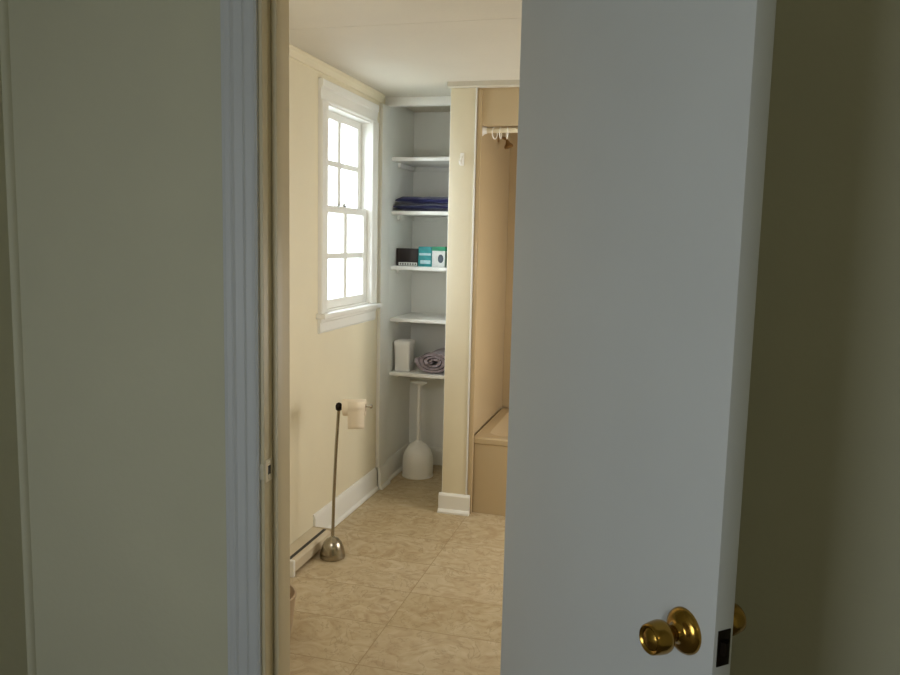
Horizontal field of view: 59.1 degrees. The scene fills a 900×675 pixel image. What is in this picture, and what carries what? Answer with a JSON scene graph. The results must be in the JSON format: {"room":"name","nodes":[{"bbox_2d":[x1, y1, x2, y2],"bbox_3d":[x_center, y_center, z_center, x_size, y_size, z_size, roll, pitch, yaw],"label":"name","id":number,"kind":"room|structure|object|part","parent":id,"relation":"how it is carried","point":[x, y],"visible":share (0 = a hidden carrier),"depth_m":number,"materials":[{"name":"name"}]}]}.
{"room":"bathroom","nodes":[
{"label":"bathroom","id":0,"kind":"room"},
{"bbox_2d":[0,56,27,674],"bbox_3d":[-1.796,0.234,0.190,0.140,2.460,4.180,3,7,15],"label":"wall","id":1,"kind":"structure","parent":0,"point":[13,647],"depth_m":2.17,"materials":[{"name":"paint"}]},
{"bbox_2d":[0,0,36,674],"bbox_3d":[-1.180,0.006,2.167,0.016,2.460,0.016,3,7,15],"label":"door frame","id":2,"kind":"structure","parent":1,"relation":"attached to","point":[4,15],"depth_m":2.16,"materials":[{"name":"paint"}]},
{"bbox_2d":[260,457,271,482],"bbox_3d":[-0.469,0.341,2.038,0.012,0.058,0.046,5,8,30],"label":"strike plate","id":3,"kind":"object","parent":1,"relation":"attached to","point":[268,463],"visible":1,"depth_m":2.03,"materials":[{"name":"silver metal"}]},
{"bbox_2d":[500,0,776,674],"bbox_3d":[0.294,0.270,1.530,0.195,2.134,0.676,-2,8,-26],"label":"door","id":4,"kind":"structure","parent":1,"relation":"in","point":[643,124],"depth_m":1.41,"materials":[{"name":"paint"}]},
{"bbox_3d":[0.344,0.486,1.291,0.058,0.055,0.055,-2,8,-26],"label":"knob","id":5,"kind":"part","parent":4,"relation":"part of","materials":[{"name":"gold metal"}]},
{"bbox_3d":[0.435,0.494,1.263,0.026,0.060,0.002,-2,8,-26],"label":"latch plate","id":6,"kind":"part","parent":4,"relation":"part of","materials":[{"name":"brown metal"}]},
{"bbox_3d":[0.467,0.481,1.352,0.058,0.055,0.055,-2,8,-26],"label":"knob","id":7,"kind":"part","parent":4,"relation":"part of","materials":[{"name":"gold metal"}]},
{"bbox_2d":[220,0,289,674],"bbox_3d":[-0.134,0.160,1.973,0.867,2.250,0.162,3,7,15],"label":"door frame","id":8,"kind":"structure","parent":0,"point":[238,18],"depth_m":2.00,"materials":[{"name":"paint"}]},
{"bbox_2d":[289,57,384,543],"bbox_3d":[-0.732,-0.142,3.903,0.140,2.354,3.300,3,7,15],"label":"wall","id":9,"kind":"structure","parent":0,"point":[328,368],"depth_m":3.88,"materials":[{"name":"beige paint"}]},
{"bbox_2d":[290,526,330,576],"bbox_3d":[-0.698,1.018,3.793,0.103,0.080,0.427,3,7,15],"label":"baseboard heater","id":10,"kind":"object","parent":9,"relation":"attached to","point":[307,545],"visible":0.56,"depth_m":3.78,"materials":[{"name":"beige metal"}]},
{"bbox_2d":[289,43,385,102],"bbox_3d":[-0.720,-1.243,3.384,0.030,0.042,2.555,3,7,15],"label":"trim","id":11,"kind":"structure","parent":9,"relation":"attached to","point":[295,53],"depth_m":3.91,"materials":[{"name":"beige paint"}]},
{"bbox_2d":[316,78,381,333],"bbox_3d":[-0.585,-0.674,4.248,0.190,1.233,0.815,3,7,15],"label":"window","id":12,"kind":"structure","parent":9,"relation":"in","point":[357,303],"depth_m":4.33,"materials":[{"name":"white paint"}]},
{"bbox_3d":[-0.601,-0.923,4.241,0.032,0.518,0.606,3,7,15],"label":"sash","id":13,"kind":"part","parent":12,"relation":"part of","materials":[{"name":"white paint"}]},
{"bbox_3d":[-0.576,-0.437,4.291,0.032,0.528,0.606,3,7,15],"label":"sash","id":14,"kind":"part","parent":12,"relation":"part of","materials":[{"name":"white paint"}]},
{"bbox_3d":[-0.544,-0.147,4.298,0.080,0.026,0.815,3,7,15],"label":"sill","id":15,"kind":"part","parent":12,"relation":"part of","materials":[{"name":"white paint"}]},
{"bbox_3d":[-0.604,-0.678,4.271,0.141,1.036,0.630,3,7,15],"label":"frame","id":16,"kind":"part","parent":12,"relation":"part of","materials":[{"name":"white paint"}]},
{"bbox_2d":[313,443,409,527],"bbox_3d":[-0.469,0.878,4.743,0.048,0.138,1.540,3,7,15],"label":"baseboard","id":17,"kind":"structure","parent":9,"relation":"attached to","point":[349,500],"depth_m":4.59,"materials":[{"name":"white paint"}]},
{"bbox_2d":[375,96,450,485],"bbox_3d":[-0.182,-0.232,4.742,0.484,2.354,0.145,3,7,15],"label":"trim","id":18,"kind":"structure","parent":9,"relation":"attached to","point":[385,109],"depth_m":4.75,"materials":[{"name":"white paint"}]},
{"bbox_2d":[389,363,443,378],"bbox_3d":[-0.095,0.231,5.141,0.483,0.051,0.433,3,7,15],"label":"closet shelf","id":19,"kind":"object","parent":9,"relation":"attached to","point":[416,372],"visible":0.31,"depth_m":4.97,"materials":[{"name":"white paint"}]},
{"bbox_2d":[394,339,414,371],"bbox_3d":[-0.291,0.111,5.059,0.111,0.196,0.117,3,7,15],"label":"storage container","id":20,"kind":"object","parent":19,"relation":"on","point":[404,348],"visible":1,"depth_m":5.01,"materials":[{"name":"white plastic"}]},
{"bbox_3d":[-0.289,0.030,5.049,0.111,0.034,0.117,3,7,15],"label":"lid","id":21,"kind":"part","parent":20,"relation":"part of","materials":[{"name":"white plastic"}]},
{"bbox_2d":[415,348,444,372],"bbox_3d":[-0.072,0.143,5.077,0.237,0.122,0.298,3,7,15],"label":"rolled towel","id":22,"kind":"object","parent":19,"relation":"on","point":[431,362],"visible":0.77,"depth_m":4.95,"materials":[{"name":"pink fabric"}]},
{"bbox_2d":[390,312,445,323],"bbox_3d":[-0.087,-0.108,5.100,0.483,0.051,0.433,3,7,15],"label":"closet shelf","id":23,"kind":"object","parent":9,"relation":"attached to","point":[414,317],"visible":0.57,"depth_m":4.97,"materials":[{"name":"white paint"}]},
{"bbox_2d":[386,100,450,480],"bbox_3d":[-0.142,-0.246,4.865,0.497,2.354,0.885,3,7,15],"label":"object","id":24,"kind":"structure","parent":9,"relation":"attached to","point":[402,118],"depth_m":5.08,"materials":[{"name":"white paint"}]},
{"bbox_2d":[391,266,446,273],"bbox_3d":[-0.080,-0.428,5.061,0.483,0.051,0.433,3,7,15],"label":"closet shelf","id":25,"kind":"object","parent":9,"relation":"attached to","point":[399,269],"visible":0.44,"depth_m":4.89,"materials":[{"name":"white paint"}]},
{"bbox_2d":[396,248,417,265],"bbox_3d":[-0.256,-0.509,5.029,0.141,0.109,0.112,3,7,15],"label":"product box","id":26,"kind":"object","parent":25,"relation":"on","point":[404,256],"visible":0.88,"depth_m":4.98,"materials":[{"name":"black cardboard"}]},
{"bbox_2d":[418,247,431,266],"bbox_3d":[-0.144,-0.509,4.995,0.086,0.123,0.099,3,7,15],"label":"product box","id":27,"kind":"object","parent":25,"relation":"on","point":[424,253],"visible":0.83,"depth_m":4.95,"materials":[{"name":"teal cardboard"}]},
{"bbox_2d":[432,247,446,266],"bbox_3d":[-0.059,-0.505,4.972,0.086,0.125,0.104,3,7,15],"label":"product box","id":28,"kind":"object","parent":25,"relation":"on","point":[439,254],"visible":0.86,"depth_m":4.92,"materials":[{"name":"white cardboard"}]},
{"bbox_2d":[438,255,442,262],"bbox_3d":[-0.058,-0.487,4.920,0.035,0.053,0.001,3,7,15],"label":"print","id":29,"kind":"object","parent":28,"relation":"attached to","point":[440,257],"depth_m":4.92},
{"bbox_2d":[391,211,447,221],"bbox_3d":[-0.072,-0.763,5.020,0.483,0.051,0.433,3,7,15],"label":"closet shelf","id":30,"kind":"object","parent":9,"relation":"attached to","point":[432,216],"visible":0.51,"depth_m":4.99,"materials":[{"name":"white paint"}]},
{"bbox_2d":[394,196,447,211],"bbox_3d":[-0.097,-0.834,4.981,0.444,0.090,0.315,3,7,15],"label":"folded towel","id":31,"kind":"object","parent":30,"relation":"on","point":[415,203],"visible":0.63,"depth_m":4.86,"materials":[{"name":"blue fabric"}]},
{"bbox_2d":[392,157,448,171],"bbox_3d":[-0.065,-1.083,4.981,0.483,0.051,0.433,3,7,15],"label":"closet shelf","id":32,"kind":"object","parent":9,"relation":"attached to","point":[422,164],"visible":0.52,"depth_m":4.96,"materials":[{"name":"white paint"}]},
{"bbox_2d":[290,465,504,674],"bbox_3d":[0.341,1.151,3.726,2.440,0.120,3.370,3,7,15],"label":"floor","id":33,"kind":"structure","parent":0,"point":[416,589],"depth_m":3.45,"materials":[{"name":"tile"}]},
{"bbox_2d":[290,584,296,634],"bbox_3d":[-0.695,1.057,2.979,0.236,0.200,0.236,3,7,15],"label":"waste bin","id":34,"kind":"object","parent":33,"relation":"on","point":[293,592],"visible":0.12,"depth_m":2.97,"materials":[{"name":"beige plastic"}]},
{"bbox_2d":[320,402,372,561],"bbox_3d":[-0.498,0.683,3.759,0.243,0.762,0.122,3,7,15],"label":"toilet paper stand","id":35,"kind":"object","parent":33,"relation":"on","point":[332,549],"visible":0.98,"depth_m":3.77,"materials":[{"name":"silver metal"}]},
{"bbox_2d":[342,399,366,428],"bbox_3d":[-0.449,0.356,3.724,0.110,0.136,0.080,2,7,1],"label":"toilet paper roll","id":36,"kind":"object","parent":35,"relation":"hanging from","point":[355,409],"visible":1,"depth_m":3.69,"materials":[{"name":"white paper"}]},
{"bbox_2d":[402,381,432,479],"bbox_3d":[-0.205,0.591,5.149,0.202,0.622,0.202,3,7,15],"label":"plunger","id":37,"kind":"object","parent":33,"relation":"on","point":[417,464],"visible":1,"depth_m":5.11,"materials":[{"name":"white plastic"}]},
{"bbox_3d":[-0.202,0.487,5.136,0.031,0.374,0.031,3,7,15],"label":"handle","id":38,"kind":"part","parent":37,"relation":"part of","materials":[{"name":"white plastic"}]},
{"bbox_2d":[472,407,508,515],"bbox_3d":[0.955,0.766,4.693,1.500,0.438,0.860,3,7,15],"label":"bathtub","id":39,"kind":"object","parent":33,"relation":"on","point":[491,442],"visible":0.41,"depth_m":4.46,"materials":[{"name":"beige ceramic"}]},
{"bbox_2d":[289,0,521,111],"bbox_3d":[0.406,-1.286,3.462,2.440,0.124,3.300,3,7,15],"label":"ceiling","id":40,"kind":"structure","parent":0,"point":[396,48],"depth_m":3.34,"materials":[{"name":"paint"}]},
{"bbox_2d":[409,112,449,446],"bbox_3d":[0.058,-0.298,5.329,0.640,2.354,0.120,3,7,15],"label":"wall","id":41,"kind":"structure","parent":0,"point":[431,129],"depth_m":5.31,"materials":[{"name":"white paint"}]},
{"bbox_2d":[429,446,442,465],"bbox_3d":[-0.041,0.812,5.415,0.444,0.125,0.014,3,7,15],"label":"baseboard","id":42,"kind":"structure","parent":41,"relation":"attached to","point":[437,452],"depth_m":5.42,"materials":[{"name":"white paint"}]},
{"bbox_2d":[467,87,518,513],"bbox_3d":[0.969,-0.183,4.567,1.518,2.353,0.891,3,7,15],"label":"wall surround","id":43,"kind":"object","parent":41,"relation":"attached to","point":[496,166],"visible":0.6,"depth_m":4.65,"materials":[{"name":"beige plastic"}]},
{"bbox_3d":[0.247,-0.435,4.730,0.013,1.900,0.870,3,7,15],"label":"panel","id":44,"kind":"part","parent":43,"relation":"part of","materials":[{"name":"beige plastic"}]},
{"bbox_2d":[482,126,517,135],"bbox_3d":[0.888,-1.074,4.078,1.487,0.060,0.060,3,7,15],"label":"shower curtain rod","id":45,"kind":"object","parent":43,"relation":"attached to","point":[485,130],"visible":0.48,"depth_m":4.23,"materials":[{"name":"beige paint"}]},
{"bbox_3d":[0.894,-1.074,4.077,1.470,0.031,0.031,3,7,15],"label":"rod","id":46,"kind":"part","parent":45,"relation":"part of","materials":[{"name":"beige paint"}]},
{"bbox_3d":[0.884,-1.196,4.033,1.517,0.218,0.018,3,7,15],"label":"panel","id":47,"kind":"part","parent":43,"relation":"part of","materials":[{"name":"beige plastic"}]},
{"bbox_2d":[497,135,512,148],"bbox_3d":[0.328,-1.152,4.677,0.095,0.084,0.056,3,7,15],"label":"shower fixture","id":48,"kind":"object","parent":43,"relation":"attached to","point":[508,144],"visible":0.91,"depth_m":4.67,"materials":[{"name":"brown metal"}]},
{"bbox_3d":[0.315,-1.172,4.678,0.068,0.046,0.044,3,7,15],"label":"arm","id":49,"kind":"part","parent":48,"relation":"part of","materials":[{"name":"brown metal"}]},
{"bbox_3d":[1.087,-0.434,4.964,1.514,1.880,0.012,3,7,15],"label":"panel","id":50,"kind":"part","parent":43,"relation":"part of","materials":[{"name":"beige plastic"}]},
{"bbox_2d":[8,0,899,674],"bbox_3d":[0.429,0.086,1.817,3.590,2.460,0.130,3,7,15],"label":"wall","id":51,"kind":"structure","parent":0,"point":[116,104],"depth_m":2.00,"materials":[{"name":"paint"}]},
{"bbox_2d":[442,88,499,494],"bbox_3d":[0.165,-0.216,4.778,0.143,2.330,0.900,3,7,15],"label":"wall partition","id":52,"kind":"structure","parent":0,"point":[462,126],"depth_m":4.33,"materials":[{"name":"beige paint"}]},
{"bbox_2d":[437,492,469,515],"bbox_3d":[0.020,0.936,4.465,0.180,0.112,0.032,3,7,15],"label":"baseboard","id":53,"kind":"structure","parent":52,"relation":"attached to","point":[448,503],"depth_m":4.46,"materials":[{"name":"white paint"}]},
{"bbox_2d":[459,153,463,165],"bbox_3d":[0.058,-0.950,4.221,0.022,0.067,0.060,3,7,15],"label":"wall hook","id":54,"kind":"object","parent":52,"relation":"attached to","point":[461,161],"visible":1,"depth_m":4.24,"materials":[{"name":"white plastic"}]},
{"bbox_2d":[465,87,477,494],"bbox_3d":[0.116,-0.217,4.320,0.009,2.220,0.009,3,7,15],"label":"trim","id":55,"kind":"structure","parent":52,"relation":"attached to","point":[476,87],"depth_m":4.31,"materials":[{"name":"white paint"}]},
{"bbox_3d":[-0.051,0.103,2.022,2.160,2.354,0.010,3,7,15],"label":"wall","id":56,"kind":"structure","parent":0,"visible":0},
{"bbox_2d":[289,289,289,450],"bbox_3d":[-0.112,0.165,2.059,0.811,2.220,0.016,3,7,15],"label":"trim","id":57,"kind":"structure","parent":56,"relation":"attached to","point":[289,289],"depth_m":2.14,"materials":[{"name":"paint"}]},
{"label":"outside","id":58,"kind":"structure","parent":0,"visible":0},
{"bbox_2d":[328,267,339,297],"bbox_3d":[-11.938,0.444,13.709,90.000,0.100,100.000,3,7,15],"label":"window pane","id":59,"kind":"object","parent":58,"point":[333,272],"depth_m":41.72,"materials":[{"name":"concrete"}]}
]}

